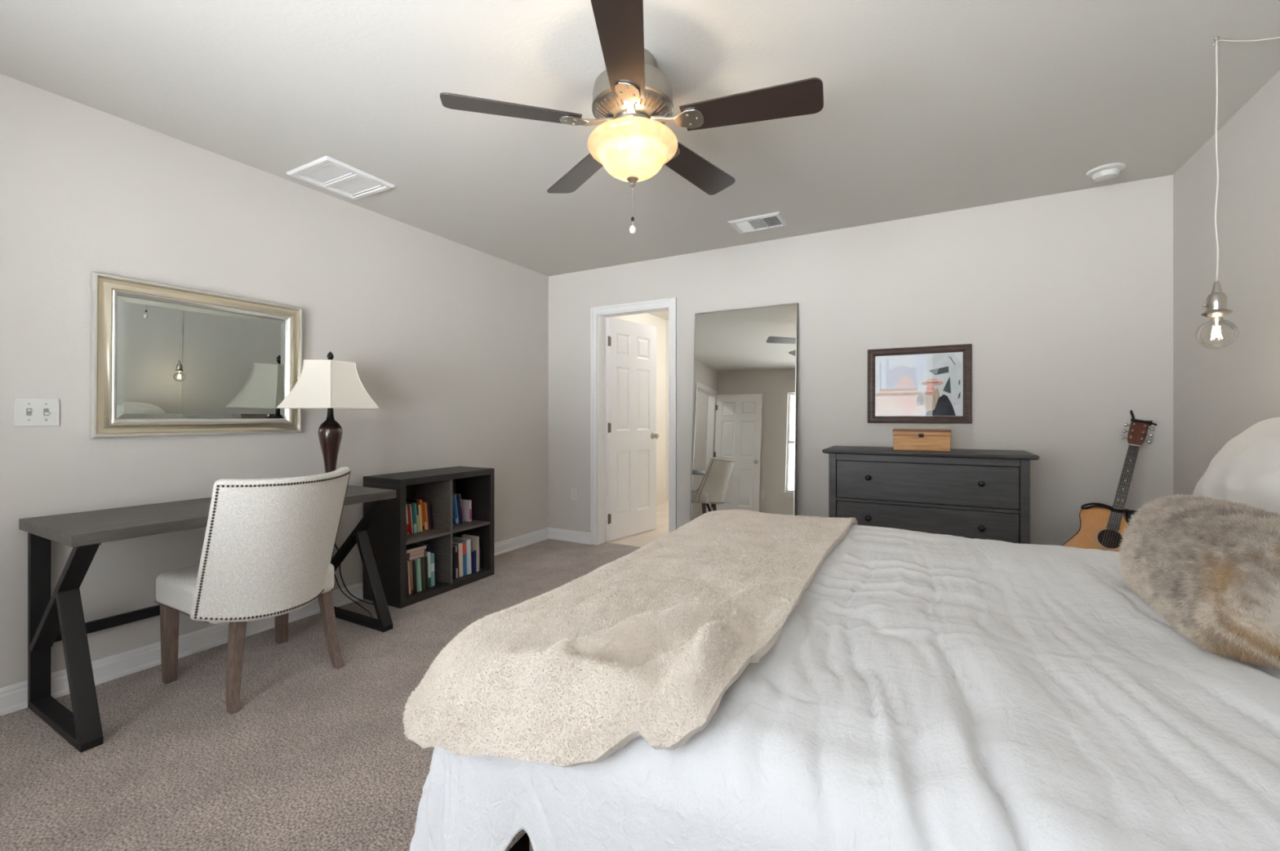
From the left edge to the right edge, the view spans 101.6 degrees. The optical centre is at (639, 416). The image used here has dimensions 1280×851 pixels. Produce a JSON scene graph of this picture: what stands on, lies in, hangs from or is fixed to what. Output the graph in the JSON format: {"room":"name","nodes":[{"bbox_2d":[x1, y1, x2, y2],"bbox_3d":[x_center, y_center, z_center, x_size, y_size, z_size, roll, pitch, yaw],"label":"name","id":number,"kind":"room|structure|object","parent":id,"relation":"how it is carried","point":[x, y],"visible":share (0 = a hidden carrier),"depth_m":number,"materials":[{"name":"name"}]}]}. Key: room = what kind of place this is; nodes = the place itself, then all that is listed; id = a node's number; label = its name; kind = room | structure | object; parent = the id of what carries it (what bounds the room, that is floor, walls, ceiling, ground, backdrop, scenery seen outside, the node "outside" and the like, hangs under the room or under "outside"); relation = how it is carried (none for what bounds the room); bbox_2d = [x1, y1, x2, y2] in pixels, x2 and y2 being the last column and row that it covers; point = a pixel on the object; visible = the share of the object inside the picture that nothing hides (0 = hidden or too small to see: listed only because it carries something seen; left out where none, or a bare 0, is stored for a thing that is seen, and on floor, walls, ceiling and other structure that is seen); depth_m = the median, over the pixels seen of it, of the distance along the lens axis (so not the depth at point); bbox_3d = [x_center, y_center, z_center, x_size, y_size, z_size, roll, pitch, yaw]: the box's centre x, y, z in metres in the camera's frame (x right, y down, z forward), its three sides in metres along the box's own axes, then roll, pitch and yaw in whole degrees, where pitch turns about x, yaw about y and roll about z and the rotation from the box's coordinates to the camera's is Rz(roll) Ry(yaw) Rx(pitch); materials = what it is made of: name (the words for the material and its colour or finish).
{"room":"bedroom","nodes":[
{"label":"bedroom","id":0,"kind":"room"},
{"bbox_2d":[0,73,666,687],"bbox_3d":[-1.422,-0.086,3.964,0.120,2.440,7.341,0,0,29],"label":"wall","id":1,"kind":"structure","parent":0,"point":[449,339],"depth_m":2.58,"materials":[{"name":"white paint"}]},
{"bbox_2d":[13,397,59,426],"bbox_3d":[-2.384,-0.018,2.068,0.016,0.112,0.120,0,0,29],"label":"light switch","id":2,"kind":"object","parent":1,"relation":"attached to","point":[28,411],"visible":1,"depth_m":2.07,"materials":[{"name":"white plastic"}]},
{"bbox_2d":[89,271,302,438],"bbox_3d":[-2.097,-0.258,2.557,0.043,0.697,0.839,0,0,29],"label":"wall mirror","id":3,"kind":"object","parent":1,"relation":"attached to","point":[166,367],"visible":1,"depth_m":2.47,"materials":[{"name":"silver metal"}]},
{"bbox_2d":[0,527,548,715],"bbox_3d":[-1.958,1.084,2.843,0.020,0.100,4.621,0,0,29],"label":"baseboard","id":4,"kind":"structure","parent":1,"relation":"attached to","point":[13,697],"depth_m":2.46,"materials":[{"name":"white paint"}]},
{"bbox_2d":[0,500,668,850],"bbox_3d":[-0.111,1.184,3.233,5.882,0.100,7.361,0,0,29],"label":"floor","id":5,"kind":"structure","parent":0,"point":[316,755],"depth_m":1.79,"materials":[{"name":"beige carpet"}]},
{"bbox_2d":[18,484,395,751],"bbox_3d":[-1.856,0.765,2.414,0.578,0.738,1.217,0,0,29],"label":"writing desk","id":6,"kind":"object","parent":5,"relation":"on","point":[60,616],"visible":0.7,"depth_m":2.00,"materials":[{"name":"grey wood"}]},
{"bbox_2d":[276,351,379,472],"bbox_3d":[-1.671,0.022,2.820,0.530,0.747,0.460,0,0,-1],"label":"table lamp","id":7,"kind":"object","parent":6,"relation":"on","point":[329,384],"visible":0.91,"depth_m":2.71,"materials":[{"name":"white fabric"}]},
{"bbox_2d":[334,573,372,617],"bbox_3d":[-1.718,0.788,3.001,0.422,0.689,0.212,0,0,-7],"label":"power cord","id":8,"kind":"object","parent":6,"relation":"hanging from","point":[335,574],"visible":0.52,"depth_m":3.08,"materials":[{"name":"black plastic"}]},
{"bbox_2d":[333,543,373,604],"bbox_3d":[-1.668,0.783,3.032,0.472,0.698,0.243,0,0,-4],"label":"power cord","id":9,"kind":"object","parent":6,"relation":"hanging from","point":[334,544],"visible":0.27,"depth_m":3.11,"materials":[{"name":"black plastic"}]},
{"bbox_2d":[154,466,351,713],"bbox_3d":[-1.633,0.681,2.247,0.763,0.906,0.556,0,0,29],"label":"upholstered chair","id":10,"kind":"object","parent":5,"relation":"on","point":[267,552],"visible":1,"depth_m":2.04,"materials":[{"name":"beige fabric"}]},
{"bbox_2d":[155,563,334,623],"bbox_3d":[-1.727,0.726,2.304,0.525,0.147,0.478,0,0,29],"label":"seat cushion","id":11,"kind":"object","parent":10,"relation":"on","point":[175,588],"depth_m":2.13,"materials":[{"name":"beige fabric"}]},
{"bbox_2d":[363,466,494,608],"bbox_3d":[-1.383,0.752,3.497,0.354,0.760,0.764,0,0,29],"label":"cube bookcase","id":12,"kind":"object","parent":5,"relation":"on","point":[388,539],"visible":0.77,"depth_m":3.41,"materials":[{"name":"black wood"}]},
{"bbox_2d":[406,561,408,595],"bbox_3d":[-1.484,0.988,3.218,0.150,0.206,0.027,0,0,29],"label":"book","id":13,"kind":"object","parent":12,"relation":"on","point":[407,584],"visible":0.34,"depth_m":3.19,"materials":[{"name":"black paper"}]},
{"bbox_2d":[406,551,426,560],"bbox_3d":[-1.450,0.870,3.270,0.141,0.022,0.150,0,0,29],"label":"book","id":14,"kind":"object","parent":13,"relation":"on","point":[422,554],"visible":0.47,"depth_m":3.24,"materials":[{"name":"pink paper"}]},
{"bbox_2d":[406,548,426,556],"bbox_3d":[-1.449,0.846,3.273,0.141,0.022,0.150,0,0,29],"label":"book","id":15,"kind":"object","parent":14,"relation":"on","point":[411,553],"visible":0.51,"depth_m":3.24,"materials":[{"name":"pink paper"}]},
{"bbox_2d":[406,542,426,553],"bbox_3d":[-1.447,0.824,3.275,0.141,0.020,0.150,0,0,29],"label":"book","id":16,"kind":"object","parent":15,"relation":"on","point":[412,547],"visible":0.63,"depth_m":3.27,"materials":[{"name":"grey paper"}]},
{"bbox_2d":[406,504,408,534],"bbox_3d":[-1.537,0.652,3.339,0.151,0.190,0.030,0,0,29],"label":"book","id":17,"kind":"object","parent":12,"relation":"on","point":[407,523],"visible":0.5,"depth_m":3.31,"materials":[{"name":"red paper"}]},
{"bbox_2d":[406,560,410,594],"bbox_3d":[-1.477,0.988,3.232,0.150,0.205,0.023,0,0,29],"label":"book","id":18,"kind":"object","parent":12,"relation":"on","point":[408,562],"visible":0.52,"depth_m":3.20,"materials":[{"name":"beige paper"}]},
{"bbox_2d":[407,504,412,533],"bbox_3d":[-1.523,0.654,3.349,0.150,0.186,0.030,0,0,29],"label":"book","id":19,"kind":"object","parent":12,"relation":"on","point":[408,505],"visible":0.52,"depth_m":3.31,"materials":[{"name":"red paper"}]},
{"bbox_2d":[406,502,413,533],"bbox_3d":[-1.524,0.652,3.366,0.150,0.190,0.030,0,0,29],"label":"book","id":20,"kind":"object","parent":12,"relation":"on","point":[406,503],"visible":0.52,"depth_m":3.33,"materials":[{"name":"white paper"}]},
{"bbox_2d":[408,560,413,594],"bbox_3d":[-1.467,0.988,3.244,0.151,0.206,0.027,0,0,29],"label":"book","id":21,"kind":"object","parent":12,"relation":"on","point":[410,561],"visible":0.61,"depth_m":3.21,"materials":[{"name":"brown paper"}]},
{"bbox_2d":[406,501,417,533],"bbox_3d":[-1.509,0.648,3.378,0.151,0.199,0.037,0,0,29],"label":"book","id":22,"kind":"object","parent":12,"relation":"on","point":[413,510],"visible":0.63,"depth_m":3.34,"materials":[{"name":"teal paper"}]},
{"bbox_2d":[406,497,419,532],"bbox_3d":[-1.501,0.641,3.409,0.151,0.212,0.032,0,0,29],"label":"book","id":23,"kind":"object","parent":12,"relation":"on","point":[415,500],"visible":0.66,"depth_m":3.38,"materials":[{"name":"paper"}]},
{"bbox_2d":[411,559,417,593],"bbox_3d":[-1.452,0.989,3.256,0.150,0.204,0.029,0,0,29],"label":"book","id":24,"kind":"object","parent":12,"relation":"on","point":[414,566],"visible":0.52,"depth_m":3.22,"materials":[{"name":"black paper"}]},
{"bbox_2d":[413,558,417,591],"bbox_3d":[-1.453,0.988,3.275,0.150,0.206,0.023,0,0,29],"label":"book","id":25,"kind":"object","parent":12,"relation":"on","point":[415,558],"visible":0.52,"depth_m":3.24,"materials":[{"name":"green paper"}]},
{"bbox_2d":[414,502,417,532],"bbox_3d":[-1.503,0.652,3.395,0.150,0.190,0.028,0,0,29],"label":"book","id":26,"kind":"object","parent":12,"relation":"on","point":[415,503],"visible":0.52,"depth_m":3.36,"materials":[{"name":"teal paper"}]},
{"bbox_2d":[409,497,424,530],"bbox_3d":[-1.485,0.644,3.438,0.151,0.207,0.035,0,0,29],"label":"book","id":27,"kind":"object","parent":12,"relation":"on","point":[420,501],"visible":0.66,"depth_m":3.40,"materials":[{"name":"orange paper"}]},
{"bbox_2d":[415,557,422,591],"bbox_3d":[-1.438,0.987,3.288,0.150,0.208,0.033,0,0,29],"label":"book","id":28,"kind":"object","parent":12,"relation":"on","point":[418,559],"visible":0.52,"depth_m":3.25,"materials":[{"name":"green paper"}]},
{"bbox_2d":[417,504,422,531],"bbox_3d":[-1.486,0.660,3.421,0.150,0.176,0.030,0,0,29],"label":"book","id":29,"kind":"object","parent":12,"relation":"on","point":[419,505],"visible":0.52,"depth_m":3.38,"materials":[{"name":"brown paper"}]},
{"bbox_2d":[420,557,423,591],"bbox_3d":[-1.429,0.988,3.304,0.150,0.206,0.024,0,0,29],"label":"book","id":30,"kind":"object","parent":12,"relation":"on","point":[421,561],"visible":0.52,"depth_m":3.27,"materials":[{"name":"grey paper"}]},
{"bbox_2d":[420,556,425,589],"bbox_3d":[-1.425,0.988,3.320,0.150,0.205,0.027,0,0,29],"label":"book","id":31,"kind":"object","parent":12,"relation":"on","point":[423,557],"visible":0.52,"depth_m":3.29,"materials":[{"name":"brown paper"}]},
{"bbox_2d":[415,542,431,552],"bbox_3d":[-1.452,0.968,3.473,0.150,0.245,0.024,0,0,29],"label":"book","id":32,"kind":"object","parent":12,"relation":"on","point":[428,546],"visible":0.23,"depth_m":3.44,"materials":[{"name":"blue paper"}]},
{"bbox_2d":[422,501,426,530],"bbox_3d":[-1.471,0.653,3.451,0.151,0.189,0.032,0,0,29],"label":"book","id":33,"kind":"object","parent":12,"relation":"on","point":[423,502],"visible":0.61,"depth_m":3.41,"materials":[{"name":"orange paper"}]},
{"bbox_2d":[423,555,428,589],"bbox_3d":[-1.413,0.988,3.334,0.150,0.206,0.029,0,0,29],"label":"book","id":34,"kind":"object","parent":12,"relation":"on","point":[424,557],"visible":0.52,"depth_m":3.30,"materials":[{"name":"black paper"}]},
{"bbox_2d":[422,500,431,529],"bbox_3d":[-1.460,0.654,3.483,0.150,0.187,0.032,0,0,29],"label":"book","id":35,"kind":"object","parent":12,"relation":"on","point":[427,502],"visible":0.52,"depth_m":3.45,"materials":[{"name":"red paper"}]},
{"bbox_2d":[425,502,428,529],"bbox_3d":[-1.468,0.657,3.469,0.150,0.180,0.030,0,0,29],"label":"book","id":36,"kind":"object","parent":12,"relation":"on","point":[425,503],"visible":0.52,"depth_m":3.43,"materials":[{"name":"brown paper"}]},
{"bbox_2d":[426,551,431,587],"bbox_3d":[-1.409,0.978,3.368,0.151,0.225,0.026,0,0,29],"label":"book","id":37,"kind":"object","parent":12,"relation":"on","point":[428,553],"visible":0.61,"depth_m":3.33,"materials":[{"name":"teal paper"}]},
{"bbox_2d":[428,504,433,528],"bbox_3d":[-1.447,0.667,3.495,0.150,0.161,0.028,0,0,29],"label":"book","id":38,"kind":"object","parent":12,"relation":"on","point":[430,505],"visible":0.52,"depth_m":3.46,"materials":[{"name":"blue paper"}]},
{"bbox_2d":[430,552,435,586],"bbox_3d":[-1.397,0.985,3.390,0.151,0.211,0.034,0,0,29],"label":"book","id":39,"kind":"object","parent":12,"relation":"on","point":[432,554],"visible":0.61,"depth_m":3.35,"materials":[{"name":"teal paper"}]},
{"bbox_2d":[452,546,456,578],"bbox_3d":[-1.307,0.983,3.544,0.150,0.215,0.024,0,0,29],"label":"book","id":40,"kind":"object","parent":12,"relation":"on","point":[454,558],"visible":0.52,"depth_m":3.51,"materials":[{"name":"black paper"}]},
{"bbox_2d":[452,494,456,524],"bbox_3d":[-1.345,0.644,3.622,0.150,0.208,0.045,0,0,29],"label":"book","id":41,"kind":"object","parent":12,"relation":"on","point":[453,507],"visible":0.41,"depth_m":3.58,"materials":[{"name":"blue paper"}]},
{"bbox_2d":[452,544,457,577],"bbox_3d":[-1.303,0.981,3.559,0.151,0.220,0.021,0,0,29],"label":"book","id":42,"kind":"object","parent":12,"relation":"on","point":[452,544],"visible":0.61,"depth_m":3.52,"materials":[{"name":"white paper"}]},
{"bbox_2d":[453,494,457,524],"bbox_3d":[-1.340,0.644,3.643,0.151,0.207,0.050,0,0,29],"label":"book","id":43,"kind":"object","parent":12,"relation":"on","point":[454,495],"visible":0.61,"depth_m":3.61,"materials":[{"name":"blue paper"}]},
{"bbox_2d":[452,543,458,577],"bbox_3d":[-1.298,0.980,3.572,0.150,0.222,0.020,0,0,29],"label":"book","id":44,"kind":"object","parent":12,"relation":"on","point":[452,544],"visible":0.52,"depth_m":3.54,"materials":[{"name":"grey paper"}]},
{"bbox_2d":[452,542,462,577],"bbox_3d":[-1.287,0.977,3.584,0.150,0.228,0.026,0,0,29],"label":"book","id":45,"kind":"object","parent":12,"relation":"on","point":[455,543],"visible":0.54,"depth_m":3.55,"materials":[{"name":"beige paper"}]},
{"bbox_2d":[454,494,459,524],"bbox_3d":[-1.335,0.645,3.660,0.150,0.205,0.039,0,0,29],"label":"book","id":46,"kind":"object","parent":12,"relation":"on","point":[455,495],"visible":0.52,"depth_m":3.62,"materials":[{"name":"blue paper"}]},
{"bbox_2d":[452,493,462,523],"bbox_3d":[-1.318,0.644,3.671,0.150,0.207,0.052,0,0,29],"label":"book","id":47,"kind":"object","parent":12,"relation":"on","point":[458,496],"visible":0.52,"depth_m":3.63,"materials":[{"name":"blue paper"}]},
{"bbox_2d":[452,541,462,576],"bbox_3d":[-1.280,0.978,3.600,0.150,0.226,0.022,0,0,29],"label":"book","id":48,"kind":"object","parent":12,"relation":"on","point":[452,541],"visible":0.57,"depth_m":3.57,"materials":[{"name":"white paper"}]},
{"bbox_2d":[452,538,466,575],"bbox_3d":[-1.271,0.974,3.623,0.151,0.233,0.040,0,0,29],"label":"book","id":49,"kind":"object","parent":12,"relation":"on","point":[464,542],"visible":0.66,"depth_m":3.59,"materials":[{"name":"blue paper"}]},
{"bbox_2d":[452,537,469,574],"bbox_3d":[-1.252,0.973,3.642,0.150,0.236,0.026,0,0,29],"label":"book","id":50,"kind":"object","parent":12,"relation":"on","point":[466,540],"visible":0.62,"depth_m":3.60,"materials":[{"name":"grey paper"}]},
{"bbox_2d":[453,536,471,573],"bbox_3d":[-1.244,0.971,3.659,0.150,0.240,0.024,0,0,29],"label":"book","id":51,"kind":"object","parent":12,"relation":"on","point":[469,543],"visible":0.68,"depth_m":3.63,"materials":[{"name":"white paper"}]},
{"bbox_2d":[461,498,471,521],"bbox_3d":[-1.274,0.673,3.755,0.151,0.150,0.014,0,0,29],"label":"book","id":52,"kind":"object","parent":12,"relation":"on","point":[466,504],"visible":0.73,"depth_m":3.73,"materials":[{"name":"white paper"}]},
{"bbox_2d":[462,533,479,571],"bbox_3d":[-1.206,0.968,3.712,0.150,0.245,0.022,0,0,29],"label":"book","id":53,"kind":"object","parent":12,"relation":"on","point":[474,540],"visible":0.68,"depth_m":3.68,"materials":[{"name":"beige paper"}]},
{"bbox_2d":[471,549,475,573],"bbox_3d":[-1.223,1.016,3.691,0.150,0.150,0.030,0,0,29],"label":"book","id":54,"kind":"object","parent":12,"relation":"on","point":[473,552],"visible":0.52,"depth_m":3.65,"materials":[{"name":"blue paper"}]},
{"bbox_2d":[508,831,529,850],"bbox_3d":[0.889,0.624,1.309,2.020,1.020,1.630,0,0,29],"label":"frame","id":55,"kind":"object","parent":5,"relation":"on","point":[522,843],"visible":0.02,"depth_m":1.23,"materials":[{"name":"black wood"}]},
{"bbox_2d":[529,840,533,850],"bbox_3d":[0.929,0.858,1.251,1.745,0.268,1.592,0,0,29],"label":"box spring","id":56,"kind":"object","parent":55,"relation":"on","point":[531,845],"visible":0.02,"depth_m":0.97,"materials":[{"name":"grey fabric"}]},
{"bbox_2d":[409,524,1279,850],"bbox_3d":[0.760,0.779,1.355,2.025,0.705,1.803,0,0,29],"label":"duvet","id":57,"kind":"object","parent":55,"relation":"on","point":[922,691],"visible":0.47,"depth_m":0.82,"materials":[{"name":"white fabric"}]},
{"bbox_2d":[401,508,857,767],"bbox_3d":[0.205,0.525,1.649,0.722,0.314,1.839,0,0,29],"label":"throw blanket","id":58,"kind":"object","parent":57,"relation":"on","point":[649,642],"visible":1,"depth_m":1.00,"materials":[{"name":"beige fabric"}]},
{"bbox_2d":[1116,493,1279,671],"bbox_3d":[1.286,0.325,1.159,0.267,0.282,0.602,0,0,29],"label":"cushion","id":59,"kind":"object","parent":57,"relation":"on","point":[1210,567],"visible":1,"depth_m":1.02,"materials":[{"name":"beige fur"}]},
{"bbox_2d":[1191,416,1279,514],"bbox_3d":[1.738,0.234,1.384,0.337,0.487,0.802,0,0,29],"label":"pillow","id":60,"kind":"object","parent":57,"relation":"on","point":[1246,468],"visible":0.3,"depth_m":1.41,"materials":[{"name":"white fabric"}]},
{"bbox_2d":[689,302,798,521],"bbox_3d":[0.757,0.158,3.889,0.796,1.945,0.140,0,0,29],"label":"leaning mirror","id":61,"kind":"object","parent":5,"relation":"on","point":[744,443],"visible":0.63,"depth_m":3.88,"materials":[{"name":"silver metal"}]},
{"bbox_2d":[822,445,1039,543],"bbox_3d":[1.710,0.668,3.172,1.082,0.931,0.462,0,0,29],"label":"dresser","id":62,"kind":"object","parent":5,"relation":"on","point":[968,493],"visible":0.6,"depth_m":2.97,"materials":[{"name":"black wood"}]},
{"bbox_2d":[892,428,951,451],"bbox_3d":[1.694,0.139,3.146,0.304,0.126,0.178,0,0,29],"label":"wooden box","id":63,"kind":"object","parent":62,"relation":"on","point":[914,439],"visible":1,"depth_m":3.08,"materials":[{"name":"brown wood"}]},
{"bbox_3d":[2.406,1.041,2.779,0.305,0.183,0.278,0,0,29],"label":"guitar stand","id":64,"kind":"object","parent":5,"relation":"on","visible":0},
{"bbox_2d":[1062,421,1155,551],"bbox_3d":[2.518,0.512,2.844,0.414,1.003,0.390,0,0,43],"label":"acoustic guitar","id":65,"kind":"object","parent":64,"relation":"on","point":[1102,528],"visible":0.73,"depth_m":2.81,"materials":[{"name":"brown wood"}]},
{"bbox_2d":[1080,502,1138,524],"bbox_3d":[2.526,0.551,2.808,0.236,0.166,0.073,0,0,44],"label":"strap","id":66,"kind":"object","parent":65,"relation":"attached to","point":[1128,513],"visible":0.8,"depth_m":2.78,"materials":[{"name":"black"}]},
{"bbox_2d":[1129,409,1157,425],"bbox_3d":[2.760,0.001,2.868,0.044,0.100,0.114,0,0,-44],"label":"capo","id":67,"kind":"object","parent":65,"relation":"attached to","point":[1150,422],"visible":1,"depth_m":2.86,"materials":[{"name":"black metal"}]},
{"bbox_2d":[0,0,1279,319],"bbox_3d":[-0.106,-1.356,3.242,5.882,0.100,7.341,0,0,29],"label":"ceiling","id":68,"kind":"structure","parent":0,"point":[931,106],"depth_m":2.09,"materials":[{"name":"white paint"}]},
{"bbox_2d":[286,155,395,199],"bbox_3d":[-1.636,-1.298,2.870,0.366,0.016,0.384,0,0,29],"label":"ceiling vent","id":69,"kind":"object","parent":68,"relation":"in","point":[326,172],"visible":1,"depth_m":2.84,"materials":[{"name":"white metal"}]},
{"bbox_2d":[440,0,823,233],"bbox_3d":[0.008,-0.988,1.924,1.266,0.634,1.276,0,0,29],"label":"ceiling fan","id":70,"kind":"object","parent":68,"relation":"hanging from","point":[632,104],"visible":1,"depth_m":1.80,"materials":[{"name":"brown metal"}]},
{"bbox_2d":[594,88,671,124],"bbox_3d":[-0.027,-1.101,1.920,0.284,0.038,0.284,0,0,29],"label":"motor housing","id":71,"kind":"object","parent":70,"relation":"attached to","point":[656,104],"depth_m":1.85,"materials":[{"name":"silver metal"}]},
{"bbox_2d":[727,211,788,233],"bbox_3d":[0.798,-1.298,3.522,0.346,0.015,0.253,0,0,29],"label":"ceiling vent","id":72,"kind":"object","parent":68,"relation":"in","point":[770,220],"visible":1,"depth_m":3.50,"materials":[{"name":"white metal"}]},
{"bbox_2d":[1086,162,1125,182],"bbox_3d":[2.465,-1.280,2.765,0.156,0.050,0.156,0,0,29],"label":"smoke detector","id":73,"kind":"object","parent":68,"relation":"attached to","point":[1105,172],"visible":1,"depth_m":2.73,"materials":[{"name":"white plastic"}]},
{"bbox_2d":[1195,35,1279,348],"bbox_3d":[2.119,-0.336,1.806,0.363,1.940,0.100,0,0,-3],"label":"pendant lamp","id":74,"kind":"object","parent":68,"relation":"hanging from","point":[1216,303],"visible":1,"depth_m":1.80,"materials":[{"name":"silver metal"}]},
{"bbox_2d":[1200,280,1233,318],"bbox_3d":[1.987,-0.404,1.800,0.076,0.124,0.076,0,0,29],"label":"socket","id":75,"kind":"object","parent":74,"relation":"attached to","point":[1216,303],"depth_m":1.79,"materials":[{"name":"silver metal"}]},
{"bbox_2d":[666,319,668,500],"bbox_3d":[1.001,-0.086,6.764,1.434,2.440,0.100,0,0,29],"label":"wall","id":76,"kind":"structure","parent":0,"point":[667,320],"depth_m":7.05,"materials":[{"name":"white paint"}]},
{"bbox_2d":[548,174,1173,545],"bbox_3d":[1.095,-0.086,3.872,4.382,2.440,0.120,0,0,29],"label":"wall","id":77,"kind":"structure","parent":0,"point":[1063,302],"depth_m":3.25,"materials":[{"name":"white paint"}]},
{"bbox_2d":[548,527,591,544],"bbox_3d":[1.009,1.084,3.839,4.262,0.100,0.020,0,0,29],"label":"baseboard","id":78,"kind":"structure","parent":77,"relation":"attached to","point":[577,536],"depth_m":4.74,"materials":[{"name":"white paint"}]},
{"bbox_2d":[570,487,577,500],"bbox_3d":[-0.596,0.702,4.726,0.072,0.115,0.008,0,0,29],"label":"wall outlet","id":79,"kind":"object","parent":77,"relation":"attached to","point":[574,491],"visible":1,"depth_m":4.72,"materials":[{"name":"white plastic"}]},
{"bbox_2d":[605,316,658,541],"bbox_3d":[-0.093,0.112,4.996,0.169,2.020,0.710,0,0,44],"label":"door","id":80,"kind":"structure","parent":77,"relation":"in","point":[631,434],"depth_m":4.93,"materials":[{"name":"white paint"}]},
{"bbox_2d":[591,297,676,544],"bbox_3d":[-0.038,0.085,4.493,0.830,2.098,0.152,0,0,29],"label":"trim","id":81,"kind":"structure","parent":77,"relation":"attached to","point":[597,321],"depth_m":4.61,"materials":[{"name":"white paint"}]},
{"bbox_2d":[867,343,971,423],"bbox_3d":[1.805,-0.204,3.398,0.597,0.496,0.024,0,0,29],"label":"framed picture","id":82,"kind":"object","parent":77,"relation":"attached to","point":[922,384],"visible":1,"depth_m":3.39,"materials":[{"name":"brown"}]},
{"bbox_2d":[875,351,963,416],"bbox_3d":[1.808,-0.204,3.404,0.504,0.403,0.002,0,0,29],"label":"print","id":83,"kind":"object","parent":82,"relation":"attached to","point":[908,384],"depth_m":3.40,"materials":[{"name":"multicoloured paper"}]},
{"bbox_2d":[1173,70,1279,497],"bbox_3d":[1.794,-0.086,0.716,0.120,2.440,4.741,0,0,29],"label":"wall","id":84,"kind":"structure","parent":0,"point":[1220,393],"depth_m":2.30,"materials":[{"name":"white paint"}]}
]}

